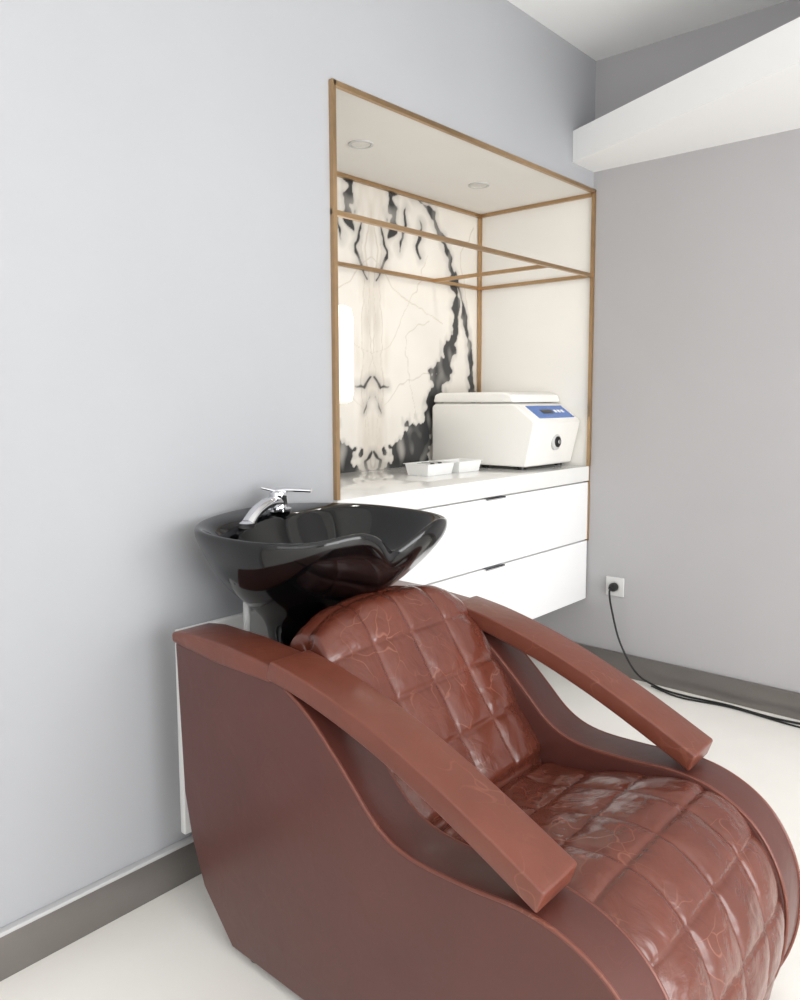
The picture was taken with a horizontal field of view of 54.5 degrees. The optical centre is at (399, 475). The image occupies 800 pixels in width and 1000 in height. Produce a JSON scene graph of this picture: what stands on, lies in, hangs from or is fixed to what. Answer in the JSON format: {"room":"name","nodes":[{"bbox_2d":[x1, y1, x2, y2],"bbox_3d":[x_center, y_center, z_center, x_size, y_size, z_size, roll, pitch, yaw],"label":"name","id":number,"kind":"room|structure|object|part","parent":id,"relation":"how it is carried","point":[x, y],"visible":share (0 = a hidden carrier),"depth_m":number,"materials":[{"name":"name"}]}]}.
{"room":"salon","nodes":[
{"label":"salon","id":0,"kind":"room"},
{"bbox_2d":[0,0,595,927],"bbox_3d":[-0.897,-0.270,1.655,0.150,2.720,5.150,5,7,41],"label":"wall","id":1,"kind":"structure","parent":0,"point":[166,331],"depth_m":1.89,"materials":[{"name":"paint"}]},
{"bbox_2d":[0,835,193,937],"bbox_3d":[-1.361,1.045,1.121,0.020,0.010,3.540,5,7,41],"label":"trim","id":2,"kind":"structure","parent":1,"relation":"attached to","point":[35,915],"depth_m":1.83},
{"bbox_2d":[0,842,200,980],"bbox_3d":[-1.361,1.100,1.127,0.018,0.100,3.540,5,7,41],"label":"baseboard","id":3,"kind":"structure","parent":1,"relation":"attached to","point":[25,946],"depth_m":1.83,"materials":[{"name":"metal"}]},
{"bbox_2d":[175,643,191,834],"bbox_3d":[-0.562,0.673,1.994,0.022,0.510,0.030,5,7,41],"label":"plate","id":4,"kind":"object","parent":1,"relation":"attached to","point":[185,820],"depth_m":2.00,"materials":[{"name":"white plastic"}]},
{"bbox_2d":[175,613,243,630],"bbox_3d":[-0.502,0.401,2.037,0.022,0.047,0.209,5,7,41],"label":"plate","id":5,"kind":"object","parent":1,"relation":"attached to","point":[236,620],"depth_m":2.08,"materials":[{"name":"white plastic"}]},
{"bbox_2d":[250,610,268,637],"bbox_3d":[-0.397,0.410,2.158,0.022,0.089,0.061,5,7,41],"label":"plate","id":6,"kind":"object","parent":1,"relation":"attached to","point":[258,626],"depth_m":2.15,"materials":[{"name":"white plastic"}]},
{"bbox_2d":[334,464,588,618],"bbox_3d":[0.104,0.302,3.193,0.637,0.618,1.597,5,7,41],"label":"drawer cabinet","id":7,"kind":"object","parent":1,"relation":"attached to","point":[514,539],"visible":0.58,"depth_m":3.09,"materials":[{"name":"white laminate"}]},
{"bbox_2d":[334,464,588,508],"bbox_3d":[0.101,0.029,3.168,0.631,0.068,1.597,5,7,41],"label":"countertop","id":8,"kind":"structure","parent":7,"relation":"on","point":[394,487],"depth_m":2.95,"materials":[{"name":"white stone"}]},
{"bbox_2d":[403,461,455,475],"bbox_3d":[0.122,-0.031,3.181,0.132,0.047,0.182,5,7,41],"label":"tray","id":9,"kind":"object","parent":8,"relation":"on","point":[413,468],"visible":1,"depth_m":3.13,"materials":[{"name":"white plastic"}]},
{"bbox_2d":[417,462,441,464],"bbox_3d":[0.120,-0.046,3.178,0.060,0.020,0.095,5,7,41],"label":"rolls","id":10,"kind":"object","parent":9,"relation":"in","point":[425,463],"visible":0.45,"depth_m":3.17,"materials":[{"name":"white"}]},
{"bbox_2d":[435,458,480,472],"bbox_3d":[0.252,-0.044,3.313,0.132,0.047,0.167,5,7,41],"label":"tray","id":11,"kind":"object","parent":8,"relation":"on","point":[462,465],"visible":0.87,"depth_m":3.28,"materials":[{"name":"white plastic"}]},
{"bbox_2d":[329,78,596,499],"bbox_3d":[0.103,-0.616,3.104,0.631,1.225,1.611,5,7,41],"label":"frame","id":12,"kind":"object","parent":8,"relation":"on","point":[333,83],"visible":0.71,"depth_m":2.96,"materials":[{"name":"brown metal"}]},
{"bbox_2d":[433,392,579,469],"bbox_3d":[0.489,-0.219,3.603,0.561,0.335,0.401,5,7,41],"label":"centrifuge","id":13,"kind":"object","parent":8,"relation":"on","point":[521,436],"visible":0.96,"depth_m":3.44,"materials":[{"name":"plastic"}]},
{"bbox_3d":[0.452,-0.366,3.621,0.439,0.045,0.401,5,7,41],"label":"lid","id":14,"kind":"part","parent":13,"relation":"part of","materials":[{"name":"plastic"}]},
{"bbox_3d":[0.670,-0.287,3.462,0.075,0.053,0.300,5,7,41],"label":"display panel","id":15,"kind":"part","parent":13,"relation":"part of","materials":[{"name":"blue plastic"}]},
{"bbox_3d":[0.698,-0.152,3.438,0.014,0.048,0.048,5,7,41],"label":"lock knob","id":16,"kind":"part","parent":13,"relation":"part of","materials":[{"name":"black plastic"}]},
{"bbox_3d":[0.361,0.355,3.029,0.028,0.008,0.130,5,7,41],"label":"handle","id":17,"kind":"part","parent":7,"relation":"part of","materials":[{"name":"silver metal"}]},
{"bbox_3d":[0.326,0.219,2.988,0.026,0.265,1.597,5,7,41],"label":"drawer","id":18,"kind":"part","parent":7,"relation":"part of","materials":[{"name":"white paint"}]},
{"bbox_3d":[0.360,0.086,3.002,0.028,0.008,0.130,5,7,41],"label":"handle","id":19,"kind":"part","parent":7,"relation":"part of","materials":[{"name":"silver metal"}]},
{"bbox_3d":[0.326,0.492,3.015,0.026,0.273,1.597,5,7,41],"label":"drawer","id":20,"kind":"part","parent":7,"relation":"part of","materials":[{"name":"white paint"}]},
{"bbox_2d":[585,466,589,540],"bbox_3d":[0.863,0.125,3.580,0.018,0.346,0.008,5,7,41],"label":"trim","id":21,"kind":"structure","parent":7,"relation":"attached to","point":[587,539],"depth_m":3.58,"materials":[{"name":"wood"}]},
{"bbox_2d":[0,655,799,999],"bbox_3d":[0.674,1.260,0.452,5.520,0.100,5.500,5,7,41],"label":"floor","id":22,"kind":"structure","parent":0,"point":[176,945],"depth_m":1.82,"materials":[{"name":"tile"}]},
{"bbox_2d":[172,580,799,999],"bbox_3d":[0.153,0.688,1.716,1.204,0.796,0.715,5,7,41],"label":"chair","id":23,"kind":"object","parent":22,"relation":"on","point":[393,800],"visible":0.98,"depth_m":1.52,"materials":[{"name":"leather"}]},
{"bbox_2d":[194,503,447,645],"bbox_3d":[-0.187,0.305,1.982,0.524,0.418,0.634,5,7,41],"label":"basin","id":24,"kind":"object","parent":23,"relation":"on","point":[305,560],"visible":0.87,"depth_m":1.83,"materials":[{"name":"black ceramic"}]},
{"bbox_3d":[-0.380,0.382,1.933,0.018,0.275,0.018,5,7,41],"label":"support rod","id":25,"kind":"part","parent":24,"relation":"part of","materials":[{"name":"silver metal"}]},
{"bbox_2d":[239,487,311,528],"bbox_3d":[-0.344,0.076,2.029,0.113,0.088,0.233,5,7,41],"label":"faucet","id":26,"kind":"object","parent":24,"relation":"attached to","point":[277,501],"visible":1,"depth_m":2.04,"materials":[{"name":"silver metal"}]},
{"bbox_3d":[-0.354,0.091,2.001,0.042,0.065,0.154,2,6,20],"label":"spout","id":27,"kind":"part","parent":26,"relation":"part of","materials":[{"name":"silver metal"}]},
{"bbox_3d":[-0.347,0.038,2.074,0.049,0.019,0.028,-1,6,-10],"label":"lever","id":28,"kind":"part","parent":26,"relation":"part of","materials":[{"name":"silver metal"}]},
{"bbox_3d":[-0.285,0.039,2.079,0.099,0.019,0.040,0,6,6],"label":"lever","id":29,"kind":"part","parent":26,"relation":"part of","materials":[{"name":"silver metal"}]},
{"bbox_3d":[-0.047,0.753,1.498,1.183,0.670,0.105,5,7,41],"label":"panel","id":30,"kind":"part","parent":23,"relation":"part of","materials":[{"name":"leather"}]},
{"bbox_3d":[0.007,0.520,1.422,0.655,0.255,0.108,5,7,41],"label":"arm","id":31,"kind":"part","parent":23,"relation":"part of","materials":[{"name":"leather"}]},
{"bbox_3d":[0.408,0.474,1.875,0.655,0.255,0.108,5,7,41],"label":"arm","id":32,"kind":"part","parent":23,"relation":"part of","materials":[{"name":"leather"}]},
{"bbox_3d":[0.353,0.707,1.950,1.183,0.670,0.105,5,7,41],"label":"panel","id":33,"kind":"part","parent":23,"relation":"part of","materials":[{"name":"leather"}]},
{"bbox_2d":[608,583,799,727],"bbox_3d":[1.625,0.752,2.894,1.870,0.424,0.098,5,7,41],"label":"power cable","id":34,"kind":"object","parent":22,"relation":"on","point":[612,587],"visible":1,"depth_m":3.25,"materials":[{"name":"black plastic"}]},
{"bbox_2d":[336,88,589,213],"bbox_3d":[0.037,-1.224,3.102,0.768,0.011,1.610,5,7,41],"label":"ceiling","id":35,"kind":"structure","parent":0,"point":[406,154],"depth_m":3.04,"materials":[{"name":"paint"}]},
{"bbox_2d":[348,140,372,148],"bbox_3d":[-0.140,-1.183,2.774,0.090,0.005,0.090,5,7,41],"label":"recessed light","id":36,"kind":"object","parent":35,"relation":"attached to","point":[357,144],"visible":1,"depth_m":2.77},
{"bbox_2d":[468,182,488,188],"bbox_3d":[0.336,-1.238,3.312,0.090,0.005,0.090,5,7,41],"label":"recessed light","id":37,"kind":"object","parent":35,"relation":"attached to","point":[476,185],"visible":1,"depth_m":3.31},
{"bbox_2d":[481,0,799,692],"bbox_3d":[2.365,-0.348,2.342,5.370,2.720,0.200,5,7,41],"label":"wall","id":38,"kind":"structure","parent":0,"point":[694,502],"depth_m":3.26,"materials":[{"name":"paint"}]},
{"bbox_2d":[606,576,623,596],"bbox_3d":[0.973,0.501,3.518,0.086,0.086,0.012,5,7,41],"label":"electrical outlet","id":39,"kind":"object","parent":38,"relation":"attached to","point":[620,581],"visible":0.89,"depth_m":3.51,"materials":[{"name":"white plastic"}]},
{"bbox_2d":[610,581,619,592],"bbox_3d":[0.971,0.501,3.515,0.052,0.052,0.004,5,7,41],"label":"socket","id":40,"kind":"object","parent":39,"relation":"attached to","point":[618,582],"depth_m":3.50,"materials":[{"name":"black plastic"}]},
{"bbox_2d":[575,642,799,719],"bbox_3d":[2.353,0.966,2.339,5.220,0.105,0.018,5,7,41],"label":"baseboard","id":41,"kind":"structure","parent":38,"relation":"attached to","point":[761,697],"depth_m":3.26,"materials":[{"name":"metal"}]},
{"bbox_2d":[507,0,787,60],"bbox_3d":[0.897,-1.528,-0.027,4.900,0.100,5.500,5,7,41],"label":"ceiling","id":42,"kind":"structure","parent":0,"point":[600,29],"depth_m":3.01,"materials":[{"name":"paint"}]},
{"bbox_2d":[573,17,799,171],"bbox_3d":[1.857,-1.184,1.100,4.600,0.130,2.200,5,7,41],"label":"ceiling beam","id":43,"kind":"structure","parent":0,"point":[752,90],"depth_m":2.79,"materials":[{"name":"paint"}]},
{"bbox_3d":[-0.199,-0.164,3.418,0.130,2.160,1.610,5,7,41],"label":"wall","id":44,"kind":"structure","parent":0,"visible":0},
{"bbox_2d":[337,177,477,472],"bbox_3d":[-0.143,-0.622,3.323,0.018,1.230,1.610,5,7,41],"label":"wall panel","id":45,"kind":"object","parent":44,"relation":"attached to","point":[415,341],"visible":0.45,"depth_m":3.48,"materials":[{"name":"white stone"}]},
{"bbox_2d":[338,305,353,403],"bbox_3d":[-0.243,-0.486,3.117,0.119,0.390,0.100,5,7,41],"label":"wall lamp","id":46,"kind":"object","parent":45,"relation":"attached to","point":[346,339],"visible":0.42,"depth_m":3.07,"materials":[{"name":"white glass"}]}
]}

